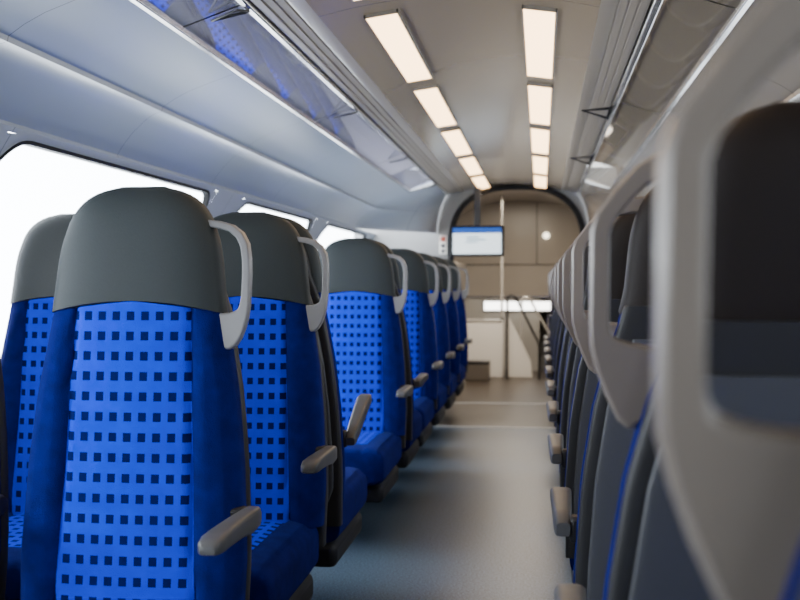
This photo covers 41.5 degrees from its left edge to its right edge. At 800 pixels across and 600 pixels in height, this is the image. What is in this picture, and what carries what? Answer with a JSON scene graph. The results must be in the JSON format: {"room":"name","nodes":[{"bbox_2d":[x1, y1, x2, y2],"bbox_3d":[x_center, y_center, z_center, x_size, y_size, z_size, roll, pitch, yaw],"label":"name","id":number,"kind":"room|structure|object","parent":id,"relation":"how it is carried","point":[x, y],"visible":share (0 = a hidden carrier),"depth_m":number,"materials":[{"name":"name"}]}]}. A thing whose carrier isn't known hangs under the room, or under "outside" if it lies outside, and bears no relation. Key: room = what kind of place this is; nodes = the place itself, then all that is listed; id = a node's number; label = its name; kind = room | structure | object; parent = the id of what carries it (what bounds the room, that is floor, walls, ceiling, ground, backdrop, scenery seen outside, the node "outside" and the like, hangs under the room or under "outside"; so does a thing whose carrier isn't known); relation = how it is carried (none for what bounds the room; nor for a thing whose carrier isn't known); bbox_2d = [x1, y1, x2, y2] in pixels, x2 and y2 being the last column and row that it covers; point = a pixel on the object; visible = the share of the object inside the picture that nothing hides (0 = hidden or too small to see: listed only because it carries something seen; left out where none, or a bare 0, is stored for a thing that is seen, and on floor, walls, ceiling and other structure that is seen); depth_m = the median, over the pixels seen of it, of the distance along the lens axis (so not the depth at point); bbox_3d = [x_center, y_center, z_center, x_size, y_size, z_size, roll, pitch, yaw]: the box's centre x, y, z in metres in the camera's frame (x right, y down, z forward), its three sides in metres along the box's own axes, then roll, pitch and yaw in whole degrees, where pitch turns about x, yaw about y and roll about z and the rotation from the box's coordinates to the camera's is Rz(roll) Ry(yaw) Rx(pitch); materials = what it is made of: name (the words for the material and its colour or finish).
{"room":"train carriage","nodes":[
{"label":"train carriage","id":0,"kind":"room"},
{"bbox_2d":[0,123,375,239],"bbox_3d":[-1.165,0.269,4.196,0.220,1.628,12.400,0,1,8],"label":"wall","id":1,"kind":"structure","parent":0,"point":[224,201],"depth_m":5.32,"materials":[{"name":"white plastic"}]},
{"bbox_2d":[0,133,216,207],"bbox_3d":[-1.170,-0.155,4.281,0.231,0.752,2.100,0,1,8],"label":"window frame","id":2,"kind":"structure","parent":1,"relation":"in","point":[11,141],"depth_m":3.84,"materials":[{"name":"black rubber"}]},
{"bbox_2d":[0,0,407,227],"bbox_3d":[-0.902,-0.691,3.565,0.475,0.312,11.250,0,1,8],"label":"wall panel","id":3,"kind":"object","parent":1,"relation":"attached to","point":[108,77],"depth_m":3.88,"materials":[{"name":"white plastic"}]},
{"bbox_2d":[235,199,315,230],"bbox_3d":[-0.844,-0.194,6.719,0.231,0.752,1.900,0,1,8],"label":"window","id":4,"kind":"structure","parent":1,"relation":"in","point":[244,202],"depth_m":6.51,"materials":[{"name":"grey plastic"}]},
{"bbox_2d":[129,0,447,194],"bbox_3d":[-0.471,-0.898,4.100,0.248,0.099,12.330,0,1,8],"label":"luggage rack","id":5,"kind":"object","parent":1,"relation":"attached to","point":[242,38],"visible":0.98,"depth_m":4.14,"materials":[{"name":"clear glass"}]},
{"bbox_2d":[146,0,239,26],"bbox_3d":[-0.696,-0.875,2.425,0.215,0.073,1.738,0,1,8],"label":"glass shelf","id":6,"kind":"object","parent":5,"relation":"attached to","point":[172,13],"depth_m":3.19,"materials":[{"name":"clear glass"}]},
{"bbox_2d":[184,6,350,120],"bbox_3d":[-0.451,-0.904,4.258,0.215,0.073,1.938,0,1,8],"label":"glass shelf","id":7,"kind":"object","parent":5,"relation":"attached to","point":[249,44],"depth_m":3.95,"materials":[{"name":"clear glass"}]},
{"bbox_2d":[316,108,401,164],"bbox_3d":[-0.193,-0.935,6.191,0.215,0.073,1.938,0,1,8],"label":"glass shelf","id":8,"kind":"object","parent":5,"relation":"attached to","point":[358,133],"depth_m":5.97,"materials":[{"name":"clear glass"}]},
{"bbox_2d":[377,156,431,189],"bbox_3d":[0.066,-0.966,8.123,0.215,0.073,1.938,0,1,8],"label":"glass shelf","id":9,"kind":"object","parent":5,"relation":"attached to","point":[408,174],"depth_m":7.95,"materials":[{"name":"clear glass"}]},
{"bbox_2d":[316,223,368,240],"bbox_3d":[-0.537,-0.231,9.013,0.231,0.752,1.970,0,1,8],"label":"window","id":10,"kind":"structure","parent":1,"relation":"in","point":[364,235],"depth_m":8.68,"materials":[{"name":"grey plastic"}]},
{"bbox_2d":[355,184,446,233],"bbox_3d":[0.040,-0.830,9.688,0.720,0.392,1.140,0,1,8],"label":"trim","id":11,"kind":"structure","parent":1,"relation":"attached to","point":[418,210],"depth_m":9.63,"materials":[{"name":"white plastic"}]},
{"bbox_2d":[310,370,571,599],"bbox_3d":[0.608,1.069,6.646,3.130,0.050,17.700,0,1,8],"label":"floor","id":12,"kind":"structure","parent":0,"point":[469,517],"depth_m":5.16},
{"bbox_2d":[0,357,8,599],"bbox_3d":[-1.175,0.431,2.186,0.550,1.368,0.736,0,1,8],"label":"seat","id":13,"kind":"object","parent":12,"relation":"on","point":[4,498],"visible":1,"depth_m":2.43,"materials":[{"name":"blue fabric"}]},
{"bbox_2d":[0,457,0,554],"bbox_3d":[-1.159,0.336,2.429,0.512,0.690,0.182,0,1,8],"label":"cushion","id":14,"kind":"object","parent":13,"relation":"on","point":[0,457],"depth_m":2.40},
{"bbox_2d":[1,214,73,599],"bbox_3d":[-1.039,0.417,3.035,0.550,1.368,0.736,0,1,8],"label":"seat","id":15,"kind":"object","parent":12,"relation":"on","point":[25,343],"visible":0.31,"depth_m":3.25,"materials":[{"name":"blue fabric"}]},
{"bbox_2d":[5,512,23,599],"bbox_3d":[-1.065,0.737,2.972,0.476,0.172,0.575,0,1,8],"label":"seat cushion","id":16,"kind":"object","parent":15,"relation":"on","point":[16,519],"depth_m":2.71,"materials":[{"name":"blue fabric"}]},
{"bbox_2d":[1,297,53,514],"bbox_3d":[-1.024,0.322,3.278,0.512,0.690,0.182,0,1,8],"label":"cushion","id":17,"kind":"object","parent":15,"relation":"on","point":[25,343],"depth_m":3.25,"materials":[{"name":"blue fabric"}]},
{"bbox_2d":[21,186,261,599],"bbox_3d":[-0.596,0.432,2.108,0.565,1.368,0.739,0,1,8],"label":"seat","id":18,"kind":"object","parent":12,"relation":"on","point":[138,487],"visible":1,"depth_m":2.31,"materials":[{"name":"blue fabric"}]},
{"bbox_2d":[21,299,247,599],"bbox_3d":[-0.587,0.337,2.353,0.512,0.690,0.182,0,1,8],"label":"cushion","id":19,"kind":"object","parent":18,"relation":"on","point":[139,447],"depth_m":2.30,"materials":[{"name":"blue fabric"}]},
{"bbox_2d":[214,212,336,599],"bbox_3d":[-0.482,0.418,2.961,0.565,1.368,0.739,0,1,8],"label":"seat","id":20,"kind":"object","parent":12,"relation":"on","point":[290,454],"visible":0.59,"depth_m":3.14,"materials":[{"name":"blue fabric"}]},
{"bbox_2d":[228,296,325,527],"bbox_3d":[-0.473,0.324,3.205,0.512,0.690,0.182,0,1,8],"label":"cushion","id":21,"kind":"object","parent":20,"relation":"on","point":[280,356],"depth_m":3.14,"materials":[{"name":"blue fabric"}]},
{"bbox_2d":[250,521,318,599],"bbox_3d":[-0.515,0.738,2.898,0.476,0.172,0.575,0,1,8],"label":"seat cushion","id":22,"kind":"object","parent":20,"relation":"on","point":[284,554],"depth_m":2.86,"materials":[{"name":"blue fabric"}]},
{"bbox_2d":[277,215,371,566],"bbox_3d":[-0.381,0.406,3.716,0.566,1.368,0.740,0,1,8],"label":"seat","id":23,"kind":"object","parent":12,"relation":"on","point":[347,486],"visible":0.26,"depth_m":3.43,"materials":[{"name":"plastic"}]},
{"bbox_2d":[318,292,344,501],"bbox_3d":[-0.437,0.319,3.476,0.512,0.690,0.182,0,1,8],"label":"cushion","id":24,"kind":"object","parent":23,"relation":"on","point":[335,432],"depth_m":3.40,"materials":[{"name":"blue fabric"}]},
{"bbox_2d":[326,467,366,542],"bbox_3d":[-0.396,0.723,3.795,0.476,0.172,0.575,0,1,8],"label":"seat cushion","id":25,"kind":"object","parent":23,"relation":"on","point":[355,491],"depth_m":3.75,"materials":[{"name":"blue fabric"}]},
{"bbox_2d":[320,238,412,502],"bbox_3d":[-0.232,0.388,4.834,0.565,1.368,0.739,0,1,8],"label":"seat","id":26,"kind":"object","parent":12,"relation":"on","point":[364,308],"visible":0.66,"depth_m":5.02,"materials":[{"name":"blue fabric"}]},
{"bbox_2d":[327,291,405,435],"bbox_3d":[-0.223,0.293,5.078,0.512,0.690,0.182,0,1,8],"label":"cushion","id":27,"kind":"object","parent":26,"relation":"on","point":[366,329],"depth_m":5.02,"materials":[{"name":"blue fabric"}]},
{"bbox_2d":[344,431,401,485],"bbox_3d":[-0.265,0.708,4.771,0.476,0.172,0.575,0,1,8],"label":"seat cushion","id":28,"kind":"object","parent":26,"relation":"on","point":[377,454],"depth_m":4.53,"materials":[{"name":"blue fabric"}]},
{"bbox_2d":[371,239,427,467],"bbox_3d":[-0.131,0.376,5.590,0.565,1.368,0.739,0,1,8],"label":"seat","id":29,"kind":"object","parent":12,"relation":"on","point":[414,418],"visible":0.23,"depth_m":5.30,"materials":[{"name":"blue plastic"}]},
{"bbox_2d":[398,289,413,425],"bbox_3d":[-0.187,0.289,5.349,0.512,0.690,0.182,0,1,8],"label":"cushion","id":30,"kind":"object","parent":29,"relation":"on","point":[408,365],"depth_m":5.27,"materials":[{"name":"blue fabric"}]},
{"bbox_2d":[402,409,421,451],"bbox_3d":[-0.145,0.693,5.668,0.476,0.172,0.575,0,1,8],"label":"seat cushion","id":31,"kind":"object","parent":29,"relation":"on","point":[411,445],"depth_m":5.62,"materials":[{"name":"blue fabric"}]},
{"bbox_2d":[391,248,442,446],"bbox_3d":[-0.025,0.364,6.380,0.565,1.368,0.739,0,1,8],"label":"seat","id":32,"kind":"object","parent":12,"relation":"on","point":[418,310],"visible":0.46,"depth_m":6.56,"materials":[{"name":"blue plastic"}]},
{"bbox_2d":[401,290,437,399],"bbox_3d":[-0.017,0.269,6.624,0.512,0.690,0.182,0,1,8],"label":"cushion","id":33,"kind":"object","parent":32,"relation":"on","point":[418,310],"depth_m":6.56,"materials":[{"name":"blue fabric"}]},
{"bbox_2d":[414,396,433,430],"bbox_3d":[-0.058,0.683,6.318,0.476,0.172,0.575,0,1,8],"label":"seat cushion","id":34,"kind":"object","parent":32,"relation":"on","point":[424,405],"depth_m":6.26,"materials":[{"name":"blue fabric"}]},
{"bbox_2d":[419,253,454,425],"bbox_3d":[0.095,0.349,7.282,0.565,1.368,0.739,0,1,8],"label":"seat","id":35,"kind":"object","parent":12,"relation":"on","point":[444,354],"visible":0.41,"depth_m":7.45,"materials":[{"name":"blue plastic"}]},
{"bbox_2d":[429,290,449,384],"bbox_3d":[0.104,0.254,7.526,0.512,0.690,0.182,0,1,8],"label":"cushion","id":36,"kind":"object","parent":35,"relation":"on","point":[439,308],"depth_m":7.45,"materials":[{"name":"blue fabric"}]},
{"bbox_2d":[434,383,446,412],"bbox_3d":[0.062,0.668,7.219,0.476,0.172,0.575,0,1,8],"label":"seat cushion","id":37,"kind":"object","parent":35,"relation":"on","point":[442,387],"depth_m":7.17,"materials":[{"name":"blue fabric"}]},
{"bbox_2d":[433,256,464,408],"bbox_3d":[0.217,0.335,8.194,0.565,1.368,0.739,0,1,8],"label":"seat","id":38,"kind":"object","parent":12,"relation":"on","point":[452,316],"visible":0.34,"depth_m":8.37,"materials":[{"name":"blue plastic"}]},
{"bbox_2d":[443,290,459,373],"bbox_3d":[0.226,0.240,8.438,0.512,0.690,0.182,0,1,8],"label":"cushion","id":39,"kind":"object","parent":38,"relation":"on","point":[452,316],"depth_m":8.36,"materials":[{"name":"blue fabric"}]},
{"bbox_2d":[447,372,457,397],"bbox_3d":[0.184,0.654,8.131,0.476,0.172,0.575,0,1,8],"label":"seat cushion","id":40,"kind":"object","parent":38,"relation":"on","point":[453,375],"depth_m":8.09,"materials":[{"name":"blue fabric"}]},
{"bbox_2d":[445,259,471,395],"bbox_3d":[0.340,0.320,9.115,0.565,1.368,0.739,0,1,8],"label":"seat","id":41,"kind":"object","parent":12,"relation":"on","point":[460,305],"visible":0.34,"depth_m":9.29,"materials":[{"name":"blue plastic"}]},
{"bbox_2d":[453,289,467,364],"bbox_3d":[0.349,0.225,9.359,0.512,0.690,0.182,0,1,8],"label":"cushion","id":42,"kind":"object","parent":41,"relation":"on","point":[460,305],"depth_m":9.29,"materials":[{"name":"blue fabric"}]},
{"bbox_2d":[457,363,465,385],"bbox_3d":[0.307,0.639,9.053,0.476,0.172,0.575,0,1,8],"label":"seat cushion","id":43,"kind":"object","parent":41,"relation":"on","point":[462,365],"depth_m":9.02,"materials":[{"name":"blue fabric"}]},
{"bbox_2d":[465,360,490,380],"bbox_3d":[0.922,0.834,12.503,0.290,0.230,0.250,0,1,8],"label":"litter bin","id":44,"kind":"object","parent":12,"relation":"on","point":[478,370],"visible":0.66,"depth_m":12.38,"materials":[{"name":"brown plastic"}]},
{"bbox_2d":[467,319,504,377],"bbox_3d":[1.020,0.589,12.970,0.530,0.705,0.320,0,1,8],"label":"wall","id":45,"kind":"structure","parent":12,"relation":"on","point":[487,335],"depth_m":12.81,"materials":[{"name":"white paint"}]},
{"bbox_2d":[500,195,503,319],"bbox_3d":[1.245,-0.520,12.892,0.052,1.515,0.052,0,1,8],"label":"pole","id":46,"kind":"object","parent":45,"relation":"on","point":[501,318],"visible":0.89,"depth_m":12.88,"materials":[{"name":"silver metal"}]},
{"bbox_2d":[432,426,555,428],"bbox_3d":[0.966,1.014,8.383,2.100,0.004,0.040,0,1,8],"label":"trim","id":47,"kind":"structure","parent":12,"relation":"on","point":[432,426],"depth_m":8.39,"materials":[{"name":"grey metal"}]},
{"bbox_2d":[454,402,543,403],"bbox_3d":[1.100,0.987,10.060,1.240,0.004,0.040,0,1,8],"label":"trim","id":48,"kind":"structure","parent":12,"relation":"on","point":[454,402],"depth_m":10.06,"materials":[{"name":"grey metal"}]},
{"bbox_2d":[508,319,531,377],"bbox_3d":[1.453,0.585,12.852,0.319,0.717,0.040,0,1,8],"label":"wall","id":49,"kind":"structure","parent":12,"relation":"on","point":[519,360],"depth_m":12.84,"materials":[{"name":"white paint"}]},
{"bbox_2d":[506,294,539,378],"bbox_3d":[1.476,0.440,12.645,0.410,1.015,0.028,0,1,8],"label":"stair handrail","id":50,"kind":"object","parent":12,"relation":"on","point":[510,295],"visible":1,"depth_m":12.65,"materials":[{"name":"black"}]},
{"bbox_2d":[520,296,549,343],"bbox_3d":[1.722,0.446,13.197,0.428,0.984,0.027,0,1,8],"label":"stair handrail","id":51,"kind":"object","parent":12,"relation":"on","point":[524,297],"visible":0.6,"depth_m":13.20,"materials":[{"name":"silver metal"}]},
{"bbox_2d":[540,329,546,369],"bbox_3d":[2.270,0.666,14.283,0.740,0.510,0.790,0,1,8],"label":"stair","id":52,"kind":"structure","parent":12,"relation":"on","point":[543,332],"depth_m":14.19,"materials":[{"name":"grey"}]},
{"bbox_2d":[543,274,554,341],"bbox_3d":[1.573,0.313,9.537,0.562,1.368,0.719,0,1,8],"label":"seat","id":53,"kind":"object","parent":12,"relation":"on","point":[546,338],"visible":0.06,"depth_m":9.27,"materials":[{"name":"grey plastic"}]},
{"bbox_2d":[547,314,551,337],"bbox_3d":[2.073,0.557,13.561,0.360,0.750,0.030,0,1,8],"label":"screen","id":54,"kind":"object","parent":12,"relation":"on","point":[549,316],"visible":0.14,"depth_m":13.57,"materials":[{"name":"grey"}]},
{"bbox_2d":[544,272,556,379],"bbox_3d":[1.459,0.327,8.684,0.562,1.368,0.719,0,1,8],"label":"seat","id":55,"kind":"object","parent":12,"relation":"on","point":[546,343],"visible":0.02,"depth_m":8.41,"materials":[{"name":"grey plastic"}]},
{"bbox_2d":[544,268,558,379],"bbox_3d":[1.343,0.341,7.812,0.562,1.368,0.719,0,1,8],"label":"seat","id":56,"kind":"object","parent":12,"relation":"on","point":[547,350],"visible":0.07,"depth_m":7.54,"materials":[{"name":"grey plastic"}]},
{"bbox_2d":[544,269,561,400],"bbox_3d":[1.224,0.355,6.920,0.562,1.368,0.719,0,1,8],"label":"seat","id":57,"kind":"object","parent":12,"relation":"on","point":[549,361],"visible":0.07,"depth_m":6.65,"materials":[{"name":"grey plastic"}]},
{"bbox_2d":[545,266,565,426],"bbox_3d":[1.104,0.369,6.028,0.562,1.368,0.719,0,1,8],"label":"seat","id":58,"kind":"object","parent":12,"relation":"on","point":[550,374],"visible":0.04,"depth_m":5.76,"materials":[{"name":"grey plastic"}]},
{"bbox_2d":[545,246,589,433],"bbox_3d":[0.982,0.384,5.117,0.562,1.368,0.719,0,1,8],"label":"seat","id":59,"kind":"object","parent":12,"relation":"on","point":[551,390],"visible":0.13,"depth_m":4.84,"materials":[{"name":"grey plastic"}]},
{"bbox_2d":[556,329,565,400],"bbox_3d":[0.974,0.312,4.862,0.508,0.660,0.179,0,1,8],"label":"cushion","id":60,"kind":"object","parent":59,"relation":"on","point":[562,365],"depth_m":4.83,"materials":[{"name":"blue fabric"}]},
{"bbox_2d":[546,241,589,486],"bbox_3d":[0.861,0.399,4.205,0.562,1.368,0.719,0,1,8],"label":"seat","id":61,"kind":"object","parent":12,"relation":"on","point":[562,416],"visible":0.19,"depth_m":3.93,"materials":[{"name":"grey plastic"}]},
{"bbox_2d":[559,339,571,472],"bbox_3d":[0.852,0.327,3.951,0.508,0.660,0.179,0,1,8],"label":"cushion","id":62,"kind":"object","parent":61,"relation":"on","point":[564,414],"depth_m":3.92,"materials":[{"name":"blue fabric"}]},
{"bbox_2d":[548,213,635,583],"bbox_3d":[0.736,0.413,3.273,0.562,1.368,0.719,0,1,8],"label":"seat","id":63,"kind":"object","parent":12,"relation":"on","point":[570,458],"visible":0.17,"depth_m":2.98,"materials":[{"name":"grey plastic"}]},
{"bbox_2d":[569,558,573,570],"bbox_3d":[0.769,0.731,3.337,0.476,0.172,0.575,0,1,8],"label":"seat cushion","id":64,"kind":"object","parent":63,"relation":"on","point":[571,560],"depth_m":3.08,"materials":[{"name":"blue fabric"}]},
{"bbox_2d":[564,354,581,486],"bbox_3d":[0.727,0.342,3.019,0.508,0.660,0.179,0,1,8],"label":"cushion","id":65,"kind":"object","parent":63,"relation":"on","point":[573,452],"depth_m":2.99,"materials":[{"name":"blue fabric"}]},
{"bbox_2d":[550,185,655,599],"bbox_3d":[0.618,0.428,2.391,0.562,1.368,0.719,0,1,8],"label":"seat","id":66,"kind":"object","parent":12,"relation":"on","point":[608,442],"visible":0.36,"depth_m":2.10,"materials":[{"name":"grey plastic"}]},
{"bbox_2d":[574,313,621,583],"bbox_3d":[0.610,0.356,2.137,0.508,0.660,0.179,0,1,8],"label":"cushion","id":67,"kind":"object","parent":66,"relation":"on","point":[601,472],"depth_m":2.10,"materials":[{"name":"blue fabric"}]},
{"bbox_2d":[554,101,799,599],"bbox_3d":[0.511,0.441,1.588,0.562,1.368,0.719,0,1,8],"label":"seat","id":68,"kind":"object","parent":12,"relation":"on","point":[753,334],"visible":0.59,"depth_m":1.25,"materials":[{"name":"grey plastic"}]},
{"bbox_2d":[603,382,652,599],"bbox_3d":[0.502,0.369,1.334,0.508,0.660,0.179,0,1,8],"label":"cushion","id":69,"kind":"object","parent":68,"relation":"on","point":[629,573],"depth_m":1.29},
{"bbox_2d":[653,0,799,599],"bbox_3d":[0.408,0.453,0.815,0.562,1.368,0.719,0,1,8],"label":"seat","id":70,"kind":"object","parent":12,"relation":"on","point":[734,483],"visible":1,"depth_m":0.55,"materials":[{"name":"plastic"}]},
{"bbox_2d":[782,548,799,599],"bbox_3d":[0.399,0.381,0.561,0.508,0.660,0.179,0,1,8],"label":"cushion","id":71,"kind":"object","parent":70,"relation":"on","point":[790,556],"depth_m":0.55,"materials":[{"name":"blue fabric"}]},
{"bbox_2d":[305,0,600,190],"bbox_3d":[0.257,-0.979,3.986,0.920,0.058,12.400,0,1,8],"label":"ceiling","id":72,"kind":"structure","parent":0,"point":[473,50],"depth_m":4.58,"materials":[{"name":"white plastic"}]},
{"bbox_2d":[364,9,432,82],"bbox_3d":[0.011,-0.984,4.170,0.119,0.031,1.160,0,1,8],"label":"recessed light","id":73,"kind":"object","parent":72,"relation":"in","point":[389,27],"visible":1,"depth_m":4.02,"materials":[{"name":"glowing light panel"},{"name":"plastic"}]},
{"bbox_2d":[413,85,456,126],"bbox_3d":[0.194,-1.006,5.538,0.119,0.031,1.160,0,1,8],"label":"recessed light","id":74,"kind":"object","parent":72,"relation":"in","point":[431,98],"visible":1,"depth_m":5.41,"materials":[{"name":"beige plastic"}]},
{"bbox_2d":[440,127,471,155],"bbox_3d":[0.377,-1.028,6.905,0.119,0.031,1.160,0,1,8],"label":"recessed light","id":75,"kind":"object","parent":72,"relation":"in","point":[454,137],"visible":1,"depth_m":6.78,"materials":[{"name":"beige plastic"}]},
{"bbox_2d":[458,155,482,174],"bbox_3d":[0.560,-1.050,8.273,0.119,0.031,1.160,0,1,8],"label":"recessed light","id":76,"kind":"object","parent":72,"relation":"in","point":[470,164],"visible":1,"depth_m":8.16,"materials":[{"name":"beige plastic"}]},
{"bbox_2d":[451,187,503,256],"bbox_3d":[0.726,-0.732,9.903,0.500,0.645,0.055,0,1,12],"label":"monitor","id":77,"kind":"object","parent":72,"relation":"hanging from","point":[477,239],"visible":1,"depth_m":9.88,"materials":[{"name":"glowing screen"},{"name":"plastic"}]},
{"bbox_2d":[471,175,489,188],"bbox_3d":[0.743,-1.072,9.641,0.119,0.031,1.160,0,1,8],"label":"recessed light","id":78,"kind":"object","parent":72,"relation":"in","point":[480,181],"visible":0.83,"depth_m":9.48,"materials":[{"name":"beige plastic"}]},
{"bbox_2d":[522,5,556,78],"bbox_3d":[0.542,-0.983,4.099,0.119,0.031,1.160,0,1,8],"label":"recessed light","id":79,"kind":"object","parent":72,"relation":"in","point":[539,22],"visible":1,"depth_m":3.94,"materials":[{"name":"glowing light panel"},{"name":"plastic"}]},
{"bbox_2d":[527,82,552,124],"bbox_3d":[0.725,-1.005,5.467,0.119,0.031,1.160,0,1,8],"label":"recessed light","id":80,"kind":"object","parent":72,"relation":"in","point":[539,95],"visible":1,"depth_m":5.33,"materials":[{"name":"beige plastic"}]},
{"bbox_2d":[530,126,549,153],"bbox_3d":[0.908,-1.027,6.835,0.119,0.031,1.160,0,1,8],"label":"recessed light","id":81,"kind":"object","parent":72,"relation":"in","point":[540,136],"visible":1,"depth_m":6.70,"materials":[{"name":"beige plastic"}]},
{"bbox_2d":[533,174,546,187],"bbox_3d":[1.274,-1.071,9.570,0.119,0.031,1.160,0,1,8],"label":"recessed light","id":82,"kind":"object","parent":72,"relation":"in","point":[540,181],"visible":1,"depth_m":9.41,"materials":[{"name":"beige plastic"}]},
{"bbox_2d":[532,154,548,173],"bbox_3d":[1.091,-1.049,8.202,0.119,0.031,1.160,0,1,8],"label":"recessed light","id":83,"kind":"object","parent":72,"relation":"in","point":[540,162],"visible":1,"depth_m":8.07,"materials":[{"name":"beige plastic"}]},
{"bbox_2d":[455,262,465,308],"bbox_3d":[0.600,0.240,13.106,0.320,1.400,1.730,0,1,8],"label":"seat","id":84,"kind":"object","parent":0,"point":[462,273],"depth_m":13.46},
{"bbox_2d":[354,174,608,258],"bbox_3d":[1.083,-0.139,10.185,3.090,2.250,0.080,0,1,8],"label":"wall","id":85,"kind":"structure","parent":0,"point":[420,242],"depth_m":10.24,"materials":[{"name":"white plastic"}]},
{"bbox_2d":[250,0,463,193],"bbox_3d":[-0.273,-0.944,4.057,0.150,0.033,12.400,0,1,8],"label":"trim","id":86,"kind":"structure","parent":85,"relation":"attached to","point":[296,19],"depth_m":4.38,"materials":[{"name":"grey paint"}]},
{"bbox_2d":[439,235,446,253],"bbox_3d":[0.417,-0.534,10.214,0.070,0.180,0.026,0,1,8],"label":"safety sign","id":87,"kind":"object","parent":85,"relation":"attached to","point":[442,238],"visible":1,"depth_m":10.20,"materials":[{"name":"white plastic"}]},
{"bbox_2d":[448,184,584,260],"bbox_3d":[1.119,-0.062,10.131,1.320,2.098,0.056,0,1,8],"label":"door frame","id":88,"kind":"structure","parent":85,"relation":"in","point":[553,192],"depth_m":10.10,"materials":[{"name":"painted metal"},{"name":"plastic"},{"name":"glass"}]},
{"bbox_2d":[561,0,650,191],"bbox_3d":[0.787,-0.942,3.916,0.150,0.033,12.400,0,1,8],"label":"trim","id":89,"kind":"structure","parent":85,"relation":"attached to","point":[619,22],"depth_m":4.33,"materials":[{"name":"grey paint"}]},
{"bbox_2d":[466,298,538,370],"bbox_3d":[1.196,0.441,13.948,1.280,0.970,0.030,0,1,8],"label":"wall","id":90,"kind":"structure","parent":0,"point":[474,306],"depth_m":13.88,"materials":[{"name":"beige"}]},
{"bbox_2d":[483,300,551,310],"bbox_3d":[1.538,0.077,13.856,0.900,0.140,0.050,0,1,8],"label":"light strip","id":91,"kind":"object","parent":90,"relation":"attached to","point":[488,305],"visible":0.86,"depth_m":13.84,"materials":[{"name":"white plastic"}]},
{"bbox_2d":[484,302,549,309],"bbox_3d":[1.536,0.078,13.841,0.860,0.110,0.020,0,1,8],"label":"diffuser","id":92,"kind":"object","parent":91,"relation":"attached to","point":[487,305],"depth_m":13.83,"materials":[{"name":"white plastic"}]},
{"bbox_2d":[459,190,569,217],"bbox_3d":[1.439,-0.171,12.811,2.060,2.230,5.220,0,1,8],"label":"wall","id":93,"kind":"structure","parent":0,"point":[508,195],"depth_m":13.15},
{"bbox_2d":[454,201,579,295],"bbox_3d":[1.580,-0.673,13.854,2.060,1.260,0.001,0,1,8],"label":"wall header","id":94,"kind":"structure","parent":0,"point":[524,222],"depth_m":13.85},
{"bbox_2d":[466,296,549,297],"bbox_3d":[1.578,-0.043,13.854,2.060,0.030,0.020,0,1,8],"label":"trim","id":95,"kind":"structure","parent":94,"relation":"attached to","point":[467,296],"depth_m":13.88,"materials":[{"name":"metal"}]},
{"bbox_2d":[466,264,555,264],"bbox_3d":[1.579,-0.464,13.850,2.060,0.010,0.015,0,1,8],"label":"trim","id":96,"kind":"structure","parent":94,"relation":"attached to","point":[466,264],"depth_m":13.86,"materials":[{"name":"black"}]},
{"bbox_2d":[542,231,549,239],"bbox_3d":[1.911,-0.842,13.792,0.110,0.110,0.050,0,1,8],"label":"round wall lamp","id":97,"kind":"object","parent":94,"relation":"attached to","point":[546,235],"visible":1,"depth_m":13.77,"materials":[{"name":"beige"}]},
{"bbox_2d":[539,298,553,341],"bbox_3d":[1.788,-0.248,15.422,2.160,2.400,0.050,0,1,8],"label":"wall","id":98,"kind":"structure","parent":0,"point":[543,314],"depth_m":15.36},
{"bbox_3d":[-0.567,0.085,-2.168,3.130,2.200,0.050,0,1,8],"label":"wall","id":99,"kind":"structure","parent":0,"visible":0},
{"bbox_2d":[183,5,402,164],"bbox_3d":[-0.570,-0.962,3.517,0.295,0.230,11.250,0,1,8],"label":"trim","id":100,"kind":"structure","parent":99,"relation":"attached to","point":[237,5],"depth_m":3.80,"materials":[{"name":"grey metal"}]},
{"bbox_2d":[592,0,735,158],"bbox_3d":[0.932,-0.958,3.316,0.295,0.230,11.250,0,1,8],"label":"trim","id":101,"kind":"structure","parent":99,"relation":"attached to","point":[651,0],"depth_m":4.09,"materials":[{"name":"grey metal"}]},
{"bbox_3d":[1.679,0.275,3.816,0.220,1.628,12.400,0,1,8],"label":"wall","id":102,"kind":"structure","parent":0,"visible":0},
{"bbox_2d":[577,180,613,222],"bbox_3d":[1.963,-0.826,9.431,0.720,0.392,1.140,0,1,8],"label":"trim","id":103,"kind":"structure","parent":102,"relation":"attached to","point":[593,197],"depth_m":9.57,"materials":[{"name":"white plastic"}]},
{"bbox_2d":[570,0,753,193],"bbox_3d":[0.915,-0.893,3.914,0.398,0.104,12.330,0,1,8],"label":"luggage rack","id":104,"kind":"object","parent":102,"relation":"attached to","point":[675,40],"visible":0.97,"depth_m":4.16,"materials":[{"name":"clear glass"}]},
{"bbox_2d":[586,152,626,187],"bbox_3d":[1.528,-0.963,7.928,0.215,0.073,1.938,0,1,8],"label":"glass shelf","id":105,"kind":"object","parent":104,"relation":"attached to","point":[605,170],"depth_m":7.73,"materials":[{"name":"clear glass"}]},
{"bbox_2d":[598,102,659,160],"bbox_3d":[1.270,-0.932,5.996,0.215,0.073,1.938,0,1,8],"label":"glass shelf","id":106,"kind":"object","parent":104,"relation":"attached to","point":[628,129],"depth_m":5.76,"materials":[{"name":"clear glass"}]},
{"bbox_2d":[620,0,734,113],"bbox_3d":[1.011,-0.901,4.063,0.215,0.073,1.938,0,1,8],"label":"glass shelf","id":107,"kind":"object","parent":104,"relation":"attached to","point":[675,40],"depth_m":3.75,"materials":[{"name":"clear glass"}]},
{"bbox_2d":[711,0,741,7],"bbox_3d":[0.766,-0.871,2.230,0.215,0.073,1.738,0,1,8],"label":"glass shelf","id":108,"kind":"object","parent":104,"relation":"attached to","point":[733,3],"depth_m":3.05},
{"bbox_2d":[612,0,799,196],"bbox_3d":[1.264,-0.687,3.276,0.475,0.312,11.250,0,1,8],"label":"trim","id":109,"kind":"structure","parent":102,"relation":"attached to","point":[782,84],"depth_m":3.80,"materials":[{"name":"white plastic"}]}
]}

